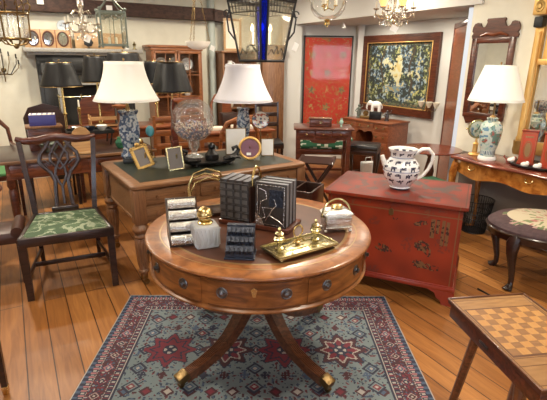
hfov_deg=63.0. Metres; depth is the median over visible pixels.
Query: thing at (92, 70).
shade lamp
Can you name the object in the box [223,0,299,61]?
glass lantern
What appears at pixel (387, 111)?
figurine
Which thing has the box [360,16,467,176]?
wall
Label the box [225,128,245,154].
picture frame
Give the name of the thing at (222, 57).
bookcase
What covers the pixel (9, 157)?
table
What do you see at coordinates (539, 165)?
shell
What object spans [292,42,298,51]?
tag
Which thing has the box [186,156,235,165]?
tray
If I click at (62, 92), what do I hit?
candlestick
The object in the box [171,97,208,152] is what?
chair
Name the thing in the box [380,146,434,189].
jug
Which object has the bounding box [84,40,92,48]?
flower ornament
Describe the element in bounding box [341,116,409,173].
desk
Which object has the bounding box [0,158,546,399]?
floor
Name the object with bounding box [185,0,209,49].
bowl light
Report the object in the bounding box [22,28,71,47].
mirror panel
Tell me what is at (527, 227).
footstool
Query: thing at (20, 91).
wall
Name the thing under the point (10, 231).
stool
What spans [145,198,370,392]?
table
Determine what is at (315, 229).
pot
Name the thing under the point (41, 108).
tub chair
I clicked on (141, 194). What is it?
desk
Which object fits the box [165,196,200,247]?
rack
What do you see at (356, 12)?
wall
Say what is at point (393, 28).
tag
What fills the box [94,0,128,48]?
lantern
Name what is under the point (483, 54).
mirror glass
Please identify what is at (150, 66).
shade lamp
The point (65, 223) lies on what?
chair
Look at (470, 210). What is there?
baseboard
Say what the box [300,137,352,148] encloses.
seat cushion
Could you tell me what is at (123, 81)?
lamp
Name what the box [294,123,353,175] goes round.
table
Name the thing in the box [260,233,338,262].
tray
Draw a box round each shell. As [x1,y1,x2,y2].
[507,157,515,161]
[520,161,528,166]
[533,163,541,167]
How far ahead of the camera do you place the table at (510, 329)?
1.56 m
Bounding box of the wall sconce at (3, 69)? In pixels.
[0,48,18,81]
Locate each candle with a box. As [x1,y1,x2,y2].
[251,24,253,44]
[269,24,271,44]
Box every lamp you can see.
[40,59,82,143]
[81,53,105,123]
[93,58,159,163]
[106,50,139,103]
[144,59,163,123]
[152,58,192,155]
[213,62,272,136]
[467,62,524,160]
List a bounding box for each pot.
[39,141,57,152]
[205,143,218,160]
[273,227,285,249]
[310,219,321,240]
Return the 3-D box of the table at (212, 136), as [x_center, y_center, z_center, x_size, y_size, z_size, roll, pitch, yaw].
[-0.554,-0.534,5.684,1.000,0.760,0.600,-7,19,-24]
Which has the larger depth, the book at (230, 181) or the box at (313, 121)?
the box at (313, 121)
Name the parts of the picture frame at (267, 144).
white panel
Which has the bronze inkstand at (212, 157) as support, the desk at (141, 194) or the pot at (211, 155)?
the pot at (211, 155)
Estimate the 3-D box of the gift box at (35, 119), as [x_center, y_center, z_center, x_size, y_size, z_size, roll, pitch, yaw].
[-2.161,-0.756,4.173,0.220,0.105,0.150,-7,19,-23]
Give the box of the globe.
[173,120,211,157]
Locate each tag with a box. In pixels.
[83,34,91,42]
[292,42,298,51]
[390,24,398,32]
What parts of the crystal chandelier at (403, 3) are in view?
arm, lamp shade, arm, stem, lamp shade, arm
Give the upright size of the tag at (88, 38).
0.076 m
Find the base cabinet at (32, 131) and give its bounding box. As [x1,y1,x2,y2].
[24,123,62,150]
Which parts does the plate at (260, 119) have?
plate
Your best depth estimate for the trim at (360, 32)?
6.96 m
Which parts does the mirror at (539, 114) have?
rail, rail, panel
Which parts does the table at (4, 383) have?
leg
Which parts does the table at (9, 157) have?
leg, drawer, drawer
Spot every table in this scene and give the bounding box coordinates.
[0,138,156,216]
[0,341,9,395]
[68,121,177,202]
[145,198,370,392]
[192,125,275,150]
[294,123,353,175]
[402,143,462,176]
[448,152,546,225]
[448,293,546,399]
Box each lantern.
[0,0,32,48]
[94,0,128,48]
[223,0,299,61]
[309,0,346,26]
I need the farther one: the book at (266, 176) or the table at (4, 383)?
the book at (266, 176)
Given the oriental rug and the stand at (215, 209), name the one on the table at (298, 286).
the stand at (215, 209)
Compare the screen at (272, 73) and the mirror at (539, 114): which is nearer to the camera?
the mirror at (539, 114)
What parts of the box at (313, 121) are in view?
lid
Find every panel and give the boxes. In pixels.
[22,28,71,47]
[302,35,353,123]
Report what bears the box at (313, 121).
on the table at (320, 135)
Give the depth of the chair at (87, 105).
5.38 m
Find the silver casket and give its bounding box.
[320,198,353,233]
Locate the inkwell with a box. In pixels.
[191,206,220,249]
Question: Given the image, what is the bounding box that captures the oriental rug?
[70,295,434,399]
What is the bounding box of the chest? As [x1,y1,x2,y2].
[324,170,471,306]
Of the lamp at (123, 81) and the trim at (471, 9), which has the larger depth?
the trim at (471, 9)
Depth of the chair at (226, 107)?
6.47 m
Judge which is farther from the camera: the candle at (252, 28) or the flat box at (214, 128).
the flat box at (214, 128)
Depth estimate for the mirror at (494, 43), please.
4.15 m
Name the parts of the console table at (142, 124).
leg, leg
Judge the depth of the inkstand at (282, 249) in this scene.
2.06 m
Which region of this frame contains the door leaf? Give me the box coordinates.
[436,19,467,180]
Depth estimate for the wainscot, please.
4.24 m
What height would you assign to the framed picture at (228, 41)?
0.460 m
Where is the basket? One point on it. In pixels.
(470, 229)
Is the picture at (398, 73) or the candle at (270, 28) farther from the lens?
the picture at (398, 73)
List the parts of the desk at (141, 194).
leg, leg, drawer, drawer, drawer, drawer, leg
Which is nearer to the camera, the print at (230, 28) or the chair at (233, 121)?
the chair at (233, 121)
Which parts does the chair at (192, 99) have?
rail, rail, rail, seat, seat rail, post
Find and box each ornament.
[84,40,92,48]
[146,126,155,157]
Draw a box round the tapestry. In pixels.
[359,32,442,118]
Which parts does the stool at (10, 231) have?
seat, leg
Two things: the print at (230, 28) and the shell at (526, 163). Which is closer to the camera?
the shell at (526, 163)
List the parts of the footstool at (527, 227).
leg, leg, seat rail, seat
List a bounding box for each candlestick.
[61,88,70,143]
[77,100,82,126]
[96,83,104,123]
[152,93,163,123]
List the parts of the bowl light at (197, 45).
cord, cord, lamp shade, cord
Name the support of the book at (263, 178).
in the carrier
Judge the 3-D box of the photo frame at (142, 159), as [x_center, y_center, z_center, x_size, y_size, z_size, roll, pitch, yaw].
[-1.030,-0.343,3.486,0.181,0.208,0.096,-8,20,-27]
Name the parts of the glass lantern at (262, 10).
blue corner pane, blue corner pane, glass pane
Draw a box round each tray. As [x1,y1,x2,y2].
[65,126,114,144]
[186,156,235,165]
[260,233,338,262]
[509,159,546,170]
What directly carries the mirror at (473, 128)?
on the side table at (529, 181)
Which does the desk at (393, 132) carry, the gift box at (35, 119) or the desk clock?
the desk clock
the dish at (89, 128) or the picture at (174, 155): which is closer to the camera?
the picture at (174, 155)
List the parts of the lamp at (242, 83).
shade trim, lamp shade, shade trim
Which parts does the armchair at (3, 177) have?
seat, frame, leg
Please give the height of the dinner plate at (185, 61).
0.177 m
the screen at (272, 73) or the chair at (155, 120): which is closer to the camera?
the chair at (155, 120)
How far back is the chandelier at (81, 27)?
3.72 m
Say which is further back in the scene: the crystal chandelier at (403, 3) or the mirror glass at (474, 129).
the mirror glass at (474, 129)
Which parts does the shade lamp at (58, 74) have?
lamp shade, shade trim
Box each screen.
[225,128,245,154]
[259,45,283,153]
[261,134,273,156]
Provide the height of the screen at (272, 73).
1.755 m
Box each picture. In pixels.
[133,147,149,166]
[167,148,182,168]
[223,18,241,50]
[366,41,432,109]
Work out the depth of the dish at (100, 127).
4.47 m
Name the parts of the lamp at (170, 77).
lamp shade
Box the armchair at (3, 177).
[0,120,26,215]
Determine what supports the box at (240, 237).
on the table at (298, 286)
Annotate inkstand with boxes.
[182,143,240,167]
[260,219,338,262]
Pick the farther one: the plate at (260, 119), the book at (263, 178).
the plate at (260, 119)
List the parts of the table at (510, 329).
leg, leg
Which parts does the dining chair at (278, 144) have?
rail, rail, rail, post, seat, seat rail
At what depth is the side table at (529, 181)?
3.79 m
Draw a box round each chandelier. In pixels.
[63,0,100,39]
[373,0,416,27]
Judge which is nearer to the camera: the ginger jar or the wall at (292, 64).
the ginger jar
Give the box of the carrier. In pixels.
[218,166,300,233]
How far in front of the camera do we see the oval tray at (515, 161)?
3.65 m
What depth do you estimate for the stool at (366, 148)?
5.56 m
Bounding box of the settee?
[300,137,353,170]
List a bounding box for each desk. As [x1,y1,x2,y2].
[101,149,304,283]
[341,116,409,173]
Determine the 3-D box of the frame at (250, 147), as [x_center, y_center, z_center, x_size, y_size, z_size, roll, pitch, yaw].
[-0.203,-0.447,3.824,0.200,0.196,0.086,-1,18,-5]
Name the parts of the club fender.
rail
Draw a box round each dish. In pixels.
[83,126,94,130]
[96,124,106,130]
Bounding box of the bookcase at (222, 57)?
[215,51,256,148]
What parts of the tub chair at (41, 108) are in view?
leg, panel, leg, leg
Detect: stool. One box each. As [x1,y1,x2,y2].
[0,215,25,282]
[350,141,380,173]
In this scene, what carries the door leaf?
in the wall at (520, 10)
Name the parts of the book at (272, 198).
panel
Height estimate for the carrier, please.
0.318 m
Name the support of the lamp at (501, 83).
on the side table at (529, 181)
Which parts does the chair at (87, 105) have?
leg, panel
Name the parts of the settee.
seat rail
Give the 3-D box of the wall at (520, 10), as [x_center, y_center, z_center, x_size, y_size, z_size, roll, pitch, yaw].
[4.478,0.068,1.066,0.920,2.600,8.800,-9,20,-28]
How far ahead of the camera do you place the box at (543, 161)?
3.54 m
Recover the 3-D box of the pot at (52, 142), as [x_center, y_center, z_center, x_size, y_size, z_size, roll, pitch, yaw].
[-2.049,-0.481,4.081,0.180,0.084,0.180,1,17,0]
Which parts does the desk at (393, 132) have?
drawer, drawer, drawer, drawer, drawer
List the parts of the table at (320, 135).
leg, drawer, drawer, drawer, leg, leg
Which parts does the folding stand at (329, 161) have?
rail, leg, leg, rail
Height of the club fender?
1.140 m
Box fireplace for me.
[22,47,142,178]
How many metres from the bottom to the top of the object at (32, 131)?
0.224 m
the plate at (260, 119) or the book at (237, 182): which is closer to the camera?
the book at (237, 182)
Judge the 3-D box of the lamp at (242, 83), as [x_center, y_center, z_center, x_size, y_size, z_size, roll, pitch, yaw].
[-0.280,-0.856,4.104,0.549,0.806,0.549,-1,18,-6]
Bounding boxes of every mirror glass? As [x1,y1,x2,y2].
[30,32,37,44]
[44,32,52,44]
[59,33,66,44]
[469,43,508,114]
[470,121,482,136]
[529,65,546,141]
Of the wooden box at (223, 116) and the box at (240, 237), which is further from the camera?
the wooden box at (223, 116)
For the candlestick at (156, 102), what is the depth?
5.39 m
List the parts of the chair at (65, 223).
leg, post, leg, crest rail, seat rail, seat, post, leg, leg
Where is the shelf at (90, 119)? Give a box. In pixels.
[88,114,117,126]
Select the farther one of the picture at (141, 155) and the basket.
the basket
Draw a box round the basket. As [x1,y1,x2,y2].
[461,194,494,234]
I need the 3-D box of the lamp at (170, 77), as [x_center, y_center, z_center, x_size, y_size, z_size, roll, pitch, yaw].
[-0.859,-0.777,3.805,0.349,0.822,0.349,8,19,22]
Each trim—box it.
[0,0,229,22]
[207,0,217,149]
[351,25,364,115]
[447,7,473,180]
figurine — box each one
[355,104,362,117]
[366,100,382,119]
[383,110,391,120]
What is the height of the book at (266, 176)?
0.232 m
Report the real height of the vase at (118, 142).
0.104 m
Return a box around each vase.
[115,137,122,147]
[117,109,139,158]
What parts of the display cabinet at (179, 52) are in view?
door, cornice, door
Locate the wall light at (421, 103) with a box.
[418,101,439,111]
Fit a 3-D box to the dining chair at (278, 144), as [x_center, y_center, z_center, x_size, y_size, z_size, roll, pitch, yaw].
[-0.073,-0.883,6.407,0.380,1.001,0.473,-2,18,-8]
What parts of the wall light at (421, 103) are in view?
lamp shade, lamp shade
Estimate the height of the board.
0.200 m
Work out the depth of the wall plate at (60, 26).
5.73 m
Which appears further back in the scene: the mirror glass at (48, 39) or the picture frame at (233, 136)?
the mirror glass at (48, 39)
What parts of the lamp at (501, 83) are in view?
stem, shade trim, lamp shade, shade trim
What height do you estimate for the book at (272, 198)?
0.232 m
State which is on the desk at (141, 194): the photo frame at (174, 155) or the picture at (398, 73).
the photo frame at (174, 155)
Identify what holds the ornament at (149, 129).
on the desk at (141, 194)
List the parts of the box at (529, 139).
cap moulding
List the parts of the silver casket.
handle, lid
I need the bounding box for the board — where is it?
[74,32,124,48]
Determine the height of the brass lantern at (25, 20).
0.876 m
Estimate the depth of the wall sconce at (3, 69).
5.54 m
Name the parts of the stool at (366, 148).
leg, seat rail, seat, leg, leg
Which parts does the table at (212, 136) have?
leg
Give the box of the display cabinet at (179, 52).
[142,44,205,155]
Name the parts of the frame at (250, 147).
mauve panel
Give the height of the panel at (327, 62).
1.802 m
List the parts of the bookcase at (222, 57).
cornice, shelf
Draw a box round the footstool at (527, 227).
[486,208,546,291]
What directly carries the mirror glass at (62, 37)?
attached to the mirror panel at (42, 38)
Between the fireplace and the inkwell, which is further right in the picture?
the inkwell
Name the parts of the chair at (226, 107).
frame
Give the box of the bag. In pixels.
[360,157,372,172]
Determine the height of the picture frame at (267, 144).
0.196 m
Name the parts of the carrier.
handle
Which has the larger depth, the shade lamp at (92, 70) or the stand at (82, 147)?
the shade lamp at (92, 70)
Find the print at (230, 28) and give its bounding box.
[229,27,235,39]
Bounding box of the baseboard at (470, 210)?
[465,210,546,250]
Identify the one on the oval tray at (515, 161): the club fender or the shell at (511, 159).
the shell at (511, 159)
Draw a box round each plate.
[57,20,68,29]
[181,58,192,69]
[252,111,269,142]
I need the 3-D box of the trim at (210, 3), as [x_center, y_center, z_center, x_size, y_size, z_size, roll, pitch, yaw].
[-0.940,-1.839,6.917,0.110,2.500,0.107,1,17,0]
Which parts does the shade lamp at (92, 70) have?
lamp shade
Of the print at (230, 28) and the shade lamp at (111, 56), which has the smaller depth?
the shade lamp at (111, 56)
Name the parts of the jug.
spout, handle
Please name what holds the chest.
on the floor
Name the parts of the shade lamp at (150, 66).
lamp shade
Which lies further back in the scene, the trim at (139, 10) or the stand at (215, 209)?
the trim at (139, 10)
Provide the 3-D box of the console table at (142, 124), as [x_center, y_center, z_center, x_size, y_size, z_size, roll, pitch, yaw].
[-1.794,-0.494,5.408,1.200,0.820,0.520,-9,20,-28]
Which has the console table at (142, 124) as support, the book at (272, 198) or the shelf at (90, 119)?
the shelf at (90, 119)
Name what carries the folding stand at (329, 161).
on the floor
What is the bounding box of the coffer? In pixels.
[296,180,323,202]
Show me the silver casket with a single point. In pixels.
(337, 216)
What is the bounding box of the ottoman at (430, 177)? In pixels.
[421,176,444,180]
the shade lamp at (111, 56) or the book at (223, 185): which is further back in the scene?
the shade lamp at (111, 56)
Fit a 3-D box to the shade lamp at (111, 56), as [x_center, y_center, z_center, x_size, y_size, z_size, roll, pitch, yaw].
[-1.685,-1.265,5.081,0.455,0.848,0.455,-3,18,-11]
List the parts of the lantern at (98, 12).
crown, glass pane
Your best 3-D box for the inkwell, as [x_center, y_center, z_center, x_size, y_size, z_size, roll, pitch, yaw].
[-0.320,0.121,2.089,0.123,0.191,0.123,-6,19,-21]
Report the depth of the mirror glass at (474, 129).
4.09 m
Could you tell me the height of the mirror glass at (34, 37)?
0.170 m
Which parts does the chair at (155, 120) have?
post, rail, rail, rail, post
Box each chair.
[14,132,118,301]
[23,103,81,208]
[77,95,114,197]
[152,115,192,155]
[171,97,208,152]
[210,94,241,148]
[219,117,259,148]
[255,102,283,154]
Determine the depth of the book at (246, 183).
2.31 m
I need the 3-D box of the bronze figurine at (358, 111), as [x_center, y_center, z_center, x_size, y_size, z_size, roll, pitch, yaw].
[1.234,-1.291,6.448,0.116,0.193,0.072,1,17,0]
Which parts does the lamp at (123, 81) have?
shade trim, shade trim, lamp shade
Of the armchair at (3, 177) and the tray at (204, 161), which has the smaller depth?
the tray at (204, 161)
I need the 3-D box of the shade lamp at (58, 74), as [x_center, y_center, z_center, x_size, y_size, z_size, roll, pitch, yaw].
[-2.079,-0.969,4.421,0.389,0.810,0.389,9,19,25]
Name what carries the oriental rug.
on the floor
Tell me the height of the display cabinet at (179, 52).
1.718 m
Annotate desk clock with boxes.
[360,110,368,118]
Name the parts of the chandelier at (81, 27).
arm, arm, stem, arm, arm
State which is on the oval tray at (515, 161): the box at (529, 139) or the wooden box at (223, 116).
the box at (529, 139)
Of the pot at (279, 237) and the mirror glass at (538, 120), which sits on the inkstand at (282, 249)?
the pot at (279, 237)
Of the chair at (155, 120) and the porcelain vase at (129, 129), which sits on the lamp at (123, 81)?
the porcelain vase at (129, 129)
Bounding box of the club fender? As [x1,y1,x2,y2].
[57,94,89,181]
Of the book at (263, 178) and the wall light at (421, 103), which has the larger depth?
the wall light at (421, 103)
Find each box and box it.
[28,112,55,125]
[210,126,222,130]
[219,112,236,127]
[224,223,256,260]
[309,117,332,126]
[516,129,539,165]
[540,132,546,168]
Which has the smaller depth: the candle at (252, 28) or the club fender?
the candle at (252, 28)
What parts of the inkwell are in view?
lid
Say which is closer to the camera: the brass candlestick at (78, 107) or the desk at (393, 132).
the brass candlestick at (78, 107)
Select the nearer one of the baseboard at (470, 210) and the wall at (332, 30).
the baseboard at (470, 210)
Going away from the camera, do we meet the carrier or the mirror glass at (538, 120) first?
the carrier
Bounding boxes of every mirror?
[462,17,520,122]
[466,119,483,155]
[512,0,546,155]
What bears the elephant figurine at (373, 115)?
on the desk at (393, 132)
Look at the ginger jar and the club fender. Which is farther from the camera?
the club fender
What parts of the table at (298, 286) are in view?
knob, drawer, bead moulding, bead moulding, knob, knob, drawer, bead moulding, bead moulding, knob, knob, bead moulding, drawer, bead moulding, knob, drawer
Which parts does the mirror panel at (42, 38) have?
oval frame, oval frame, oval frame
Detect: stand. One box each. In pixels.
[71,127,90,154]
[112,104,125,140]
[188,168,222,215]
[298,155,335,202]
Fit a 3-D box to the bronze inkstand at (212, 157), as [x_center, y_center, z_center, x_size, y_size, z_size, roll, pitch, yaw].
[-0.510,-0.375,3.616,0.528,0.180,0.217,-8,20,-27]
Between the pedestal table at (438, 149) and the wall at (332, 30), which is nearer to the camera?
the pedestal table at (438, 149)
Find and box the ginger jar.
[479,117,502,156]
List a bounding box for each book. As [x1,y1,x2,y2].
[219,172,238,219]
[226,173,244,220]
[234,174,251,221]
[241,175,259,222]
[255,179,289,228]
[260,177,293,225]
[264,175,296,222]
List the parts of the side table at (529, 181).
leg, drawer, leg, drawer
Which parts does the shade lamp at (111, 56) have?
lamp shade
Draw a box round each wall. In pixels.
[0,0,280,181]
[283,18,301,158]
[294,0,483,25]
[300,25,356,122]
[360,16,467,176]
[453,0,546,182]
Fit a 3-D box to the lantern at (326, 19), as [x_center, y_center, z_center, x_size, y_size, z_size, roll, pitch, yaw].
[0.351,-1.466,2.787,0.288,0.729,0.288,1,17,0]
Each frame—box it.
[129,143,154,168]
[165,146,184,170]
[238,136,261,159]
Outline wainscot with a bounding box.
[458,151,546,213]
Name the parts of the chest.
lock plate, lid, moulding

